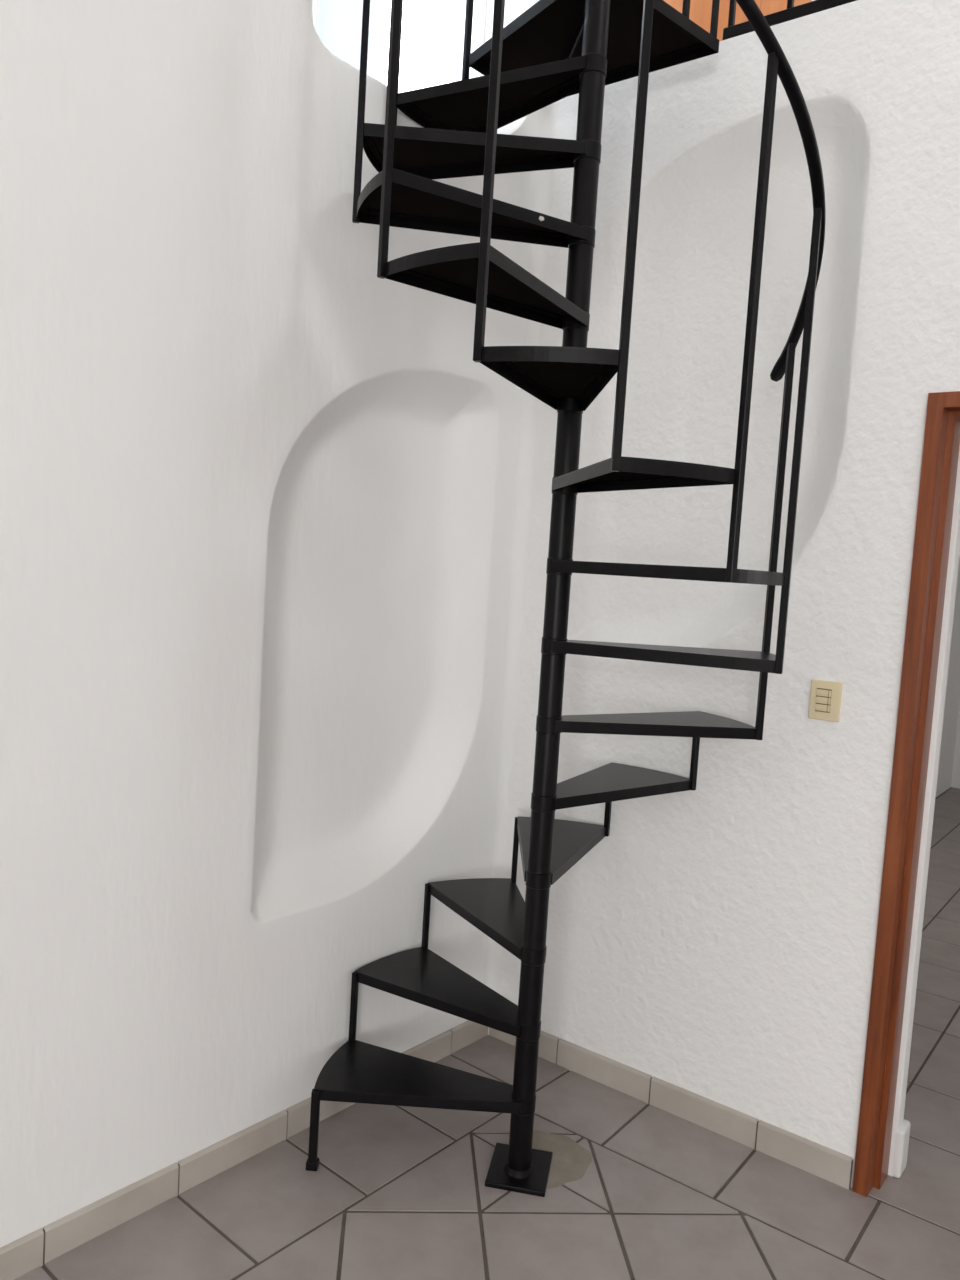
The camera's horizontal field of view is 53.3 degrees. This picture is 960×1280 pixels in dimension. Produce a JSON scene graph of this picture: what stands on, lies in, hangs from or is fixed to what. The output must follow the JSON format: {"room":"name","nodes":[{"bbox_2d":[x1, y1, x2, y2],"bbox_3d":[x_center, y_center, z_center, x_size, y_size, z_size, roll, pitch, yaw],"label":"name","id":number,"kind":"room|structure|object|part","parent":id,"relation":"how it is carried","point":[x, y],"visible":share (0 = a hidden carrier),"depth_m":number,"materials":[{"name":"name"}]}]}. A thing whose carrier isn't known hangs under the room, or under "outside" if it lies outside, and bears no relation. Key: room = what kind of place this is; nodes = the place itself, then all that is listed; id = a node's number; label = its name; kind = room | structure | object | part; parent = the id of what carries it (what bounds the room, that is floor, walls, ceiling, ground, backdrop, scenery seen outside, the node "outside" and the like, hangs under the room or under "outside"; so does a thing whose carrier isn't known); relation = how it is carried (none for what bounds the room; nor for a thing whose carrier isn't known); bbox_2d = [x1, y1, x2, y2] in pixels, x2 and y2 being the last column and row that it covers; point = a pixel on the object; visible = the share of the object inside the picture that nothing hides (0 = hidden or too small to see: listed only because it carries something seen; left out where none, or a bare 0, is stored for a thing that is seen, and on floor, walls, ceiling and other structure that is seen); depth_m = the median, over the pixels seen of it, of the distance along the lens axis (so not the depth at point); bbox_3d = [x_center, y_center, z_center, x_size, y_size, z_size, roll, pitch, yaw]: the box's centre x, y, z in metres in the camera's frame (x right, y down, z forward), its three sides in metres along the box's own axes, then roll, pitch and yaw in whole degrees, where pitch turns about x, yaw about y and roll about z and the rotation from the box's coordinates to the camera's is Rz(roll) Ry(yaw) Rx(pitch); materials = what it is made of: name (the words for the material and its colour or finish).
{"room":"stairwell","nodes":[
{"label":"stairwell","id":0,"kind":"room"},
{"bbox_2d":[0,0,538,1247],"bbox_3d":[-2.706,-1.168,-0.105,0.260,5.220,8.600,7,6,40],"label":"wall","id":1,"kind":"structure","parent":0,"point":[257,483],"depth_m":2.28,"materials":[{"name":"white paint"}]},
{"bbox_2d":[0,1020,487,1279],"bbox_3d":[-2.627,1.381,0.156,0.012,0.083,8.192,7,6,40],"label":"baseboard","id":2,"kind":"structure","parent":1,"relation":"attached to","point":[29,1252],"depth_m":2.35,"materials":[{"name":"beige tile"}]},
{"bbox_2d":[315,0,487,77],"bbox_3d":[-0.200,-2.300,2.825,0.030,1.429,0.704,7,6,40],"label":"window","id":3,"kind":"structure","parent":1,"relation":"in","point":[482,4],"depth_m":3.11,"materials":[{"name":"white glass"}]},
{"bbox_2d":[451,0,476,81],"bbox_3d":[0.508,-2.835,3.792,0.168,2.101,1.600,7,5,37],"label":"wall","id":4,"kind":"structure","parent":0,"point":[460,5],"depth_m":3.25,"materials":[{"name":"white paint"}]},
{"bbox_2d":[14,787,959,1279],"bbox_3d":[1.989,1.745,0.010,8.104,0.061,15.241,7,5,37],"label":"floor","id":5,"kind":"structure","parent":0,"point":[636,1189],"depth_m":2.42,"materials":[{"name":"grey tile"}]},
{"bbox_2d":[306,0,825,1196],"bbox_3d":[0.224,-0.560,2.381,1.125,3.952,1.147,4,4,4],"label":"spiral staircase","id":6,"kind":"structure","parent":5,"relation":"on","point":[555,50],"depth_m":2.37,"materials":[{"name":"black metal"}]},
{"bbox_3d":[-0.431,1.271,2.484,0.022,0.210,0.022,3,4,-3],"label":"leg","id":7,"kind":"part","parent":6,"relation":"part of","materials":[{"name":"black paint"}]},
{"bbox_3d":[-0.152,1.175,2.560,0.546,0.004,0.280,4,4,12],"label":"tread plate","id":8,"kind":"part","parent":6,"relation":"part of","materials":[{"name":"black metal"}]},
{"bbox_3d":[-0.076,0.971,2.669,0.546,0.004,0.280,7,6,41],"label":"tread plate","id":9,"kind":"part","parent":6,"relation":"part of","materials":[{"name":"black metal"}]},
{"bbox_3d":[-0.005,-1.002,2.238,0.546,0.004,0.280,2,5,-21],"label":"tread plate","id":10,"kind":"part","parent":6,"relation":"part of","materials":[{"name":"black metal"}]},
{"bbox_3d":[-0.007,-1.212,2.362,0.546,0.004,0.280,4,4,9],"label":"tread plate","id":11,"kind":"part","parent":6,"relation":"part of","materials":[{"name":"black metal"}]},
{"bbox_3d":[0.064,-0.789,2.141,0.280,0.004,0.546,7,6,39],"label":"tread plate","id":12,"kind":"part","parent":6,"relation":"part of","materials":[{"name":"black metal"}]},
{"bbox_3d":[0.053,0.773,2.731,0.280,0.004,0.546,2,5,-19],"label":"tread plate","id":13,"kind":"part","parent":6,"relation":"part of","materials":[{"name":"black metal"}]},
{"bbox_3d":[0.061,-1.418,2.475,0.546,0.004,0.280,7,6,38],"label":"tread plate","id":14,"kind":"part","parent":6,"relation":"part of","materials":[{"name":"black metal"}]},
{"bbox_3d":[0.105,1.399,2.531,0.156,0.014,0.176,4,4,10],"label":"plate","id":15,"kind":"part","parent":6,"relation":"part of","materials":[{"name":"black paint"}]},
{"bbox_3d":[0.179,-0.578,2.098,0.280,0.004,0.546,4,4,9],"label":"tread plate","id":16,"kind":"part","parent":6,"relation":"part of","materials":[{"name":"black metal"}]},
{"bbox_3d":[0.205,0.582,2.725,0.280,0.004,0.546,4,4,11],"label":"tread plate","id":17,"kind":"part","parent":6,"relation":"part of","materials":[{"name":"black metal"}]},
{"bbox_3d":[0.263,-1.634,2.626,0.484,0.004,0.599,0,6,-42],"label":"landing plate","id":18,"kind":"part","parent":6,"relation":"part of","materials":[{"name":"black metal"}]},
{"bbox_3d":[0.343,0.395,2.649,0.280,0.004,0.546,7,6,41],"label":"tread plate","id":19,"kind":"part","parent":6,"relation":"part of","materials":[{"name":"black metal"}]},
{"bbox_3d":[0.306,-0.371,2.127,0.280,0.004,0.546,2,5,-20],"label":"tread plate","id":20,"kind":"part","parent":6,"relation":"part of","materials":[{"name":"black metal"}]},
{"bbox_3d":[0.433,0.210,2.518,0.546,0.004,0.280,2,5,-19],"label":"tread plate","id":21,"kind":"part","parent":6,"relation":"part of","materials":[{"name":"black metal"}]},
{"bbox_3d":[0.456,0.022,2.364,0.546,0.004,0.280,4,4,10],"label":"tread plate","id":22,"kind":"part","parent":6,"relation":"part of","materials":[{"name":"black metal"}]},
{"bbox_3d":[0.408,-0.171,2.222,0.546,0.004,0.280,7,6,40],"label":"tread plate","id":23,"kind":"part","parent":6,"relation":"part of","materials":[{"name":"black metal"}]},
{"bbox_3d":[0.238,-1.575,2.183,1.125,1.787,0.889,5,5,23],"label":"handrail","id":24,"kind":"part","parent":6,"relation":"part of","materials":[{"name":"black metal"}]},
{"bbox_2d":[663,0,711,32],"bbox_3d":[0.566,-2.823,3.686,0.050,2.101,1.498,7,5,37],"label":"wall","id":25,"kind":"structure","parent":0,"point":[700,10],"depth_m":4.17,"materials":[{"name":"orange wood"}]},
{"bbox_2d":[500,0,959,1188],"bbox_3d":[3.260,-0.874,0.864,7.612,5.220,0.180,7,5,37],"label":"wall","id":26,"kind":"structure","parent":0,"point":[718,945],"depth_m":2.71,"materials":[{"name":"white paint"}]},
{"bbox_2d":[483,101,558,1034],"bbox_3d":[0.126,-0.192,3.151,0.061,3.109,0.054,4,4,4],"label":"wall","id":27,"kind":"structure","parent":26,"relation":"attached to","point":[547,116],"depth_m":3.14,"materials":[{"name":"white paint"}]},
{"bbox_2d":[489,1027,852,1189],"bbox_3d":[0.510,1.363,2.901,1.200,0.087,0.012,7,5,37],"label":"baseboard","id":28,"kind":"structure","parent":26,"relation":"attached to","point":[826,1163],"depth_m":2.79,"materials":[{"name":"beige tile"}]},
{"bbox_2d":[722,0,856,39],"bbox_3d":[1.561,-2.000,2.036,2.125,0.831,0.036,7,5,37],"label":"loft railing","id":29,"kind":"object","parent":26,"relation":"on","point":[792,12],"visible":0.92,"depth_m":2.59,"materials":[{"name":"black paint"}]},
{"bbox_2d":[808,679,842,721],"bbox_3d":[0.921,0.162,2.552,0.081,0.106,0.014,7,5,37],"label":"light switch","id":30,"kind":"object","parent":26,"relation":"attached to","point":[825,696],"visible":1,"depth_m":2.55,"materials":[{"name":"beige plastic"}]},
{"bbox_3d":[0.916,0.161,2.551,0.039,0.063,0.002,7,5,37],"label":"insert frame","id":31,"kind":"part","parent":30,"relation":"part of","materials":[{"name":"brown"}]},
{"bbox_2d":[892,1119,909,1177],"bbox_3d":[1.137,1.394,2.640,0.071,0.135,0.080,7,5,37],"label":"baseboard","id":32,"kind":"structure","parent":26,"relation":"attached to","point":[901,1145],"depth_m":2.60,"materials":[{"name":"white ceramic"}]},
{"bbox_2d":[852,391,959,1196],"bbox_3d":[1.477,0.469,2.218,0.972,2.087,0.137,7,5,37],"label":"door frame","id":33,"kind":"structure","parent":26,"relation":"in","point":[941,445],"depth_m":2.46,"materials":[{"name":"red wood"}]},
{"bbox_2d":[888,447,959,1176],"bbox_3d":[1.182,0.434,2.568,0.062,2.062,0.065,7,5,37],"label":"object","id":34,"kind":"structure","parent":26,"relation":"attached to","point":[954,550],"depth_m":2.54,"materials":[{"name":"white paint"}]},
{"bbox_2d":[717,0,811,40],"bbox_3d":[1.233,-2.817,4.152,0.448,2.101,0.050,7,5,37],"label":"boards","id":35,"kind":"object","parent":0,"point":[767,7],"depth_m":4.19,"materials":[{"name":"orange wood"}]},
{"bbox_2d":[936,556,959,796],"bbox_3d":[2.166,-0.179,5.551,0.150,2.950,5.919,7,5,37],"label":"wall","id":36,"kind":"structure","parent":0,"point":[952,699],"depth_m":7.63,"materials":[{"name":"white paint"}]},
{"bbox_2d":[951,702,959,788],"bbox_3d":[5.391,-0.084,6.914,3.650,2.950,0.150,7,5,37],"label":"wall","id":37,"kind":"structure","parent":0,"point":[955,783],"depth_m":7.94,"materials":[{"name":"white paint"}]},
{"label":"outside","id":38,"kind":"structure","parent":0,"visible":0},
{"bbox_2d":[315,0,389,84],"bbox_3d":[-1.475,-1.970,3.034,0.200,6.550,3.000,7,6,40],"label":"sky","id":39,"kind":"structure","parent":38,"point":[338,22],"depth_m":3.93,"materials":[{"name":"white"}]}
]}

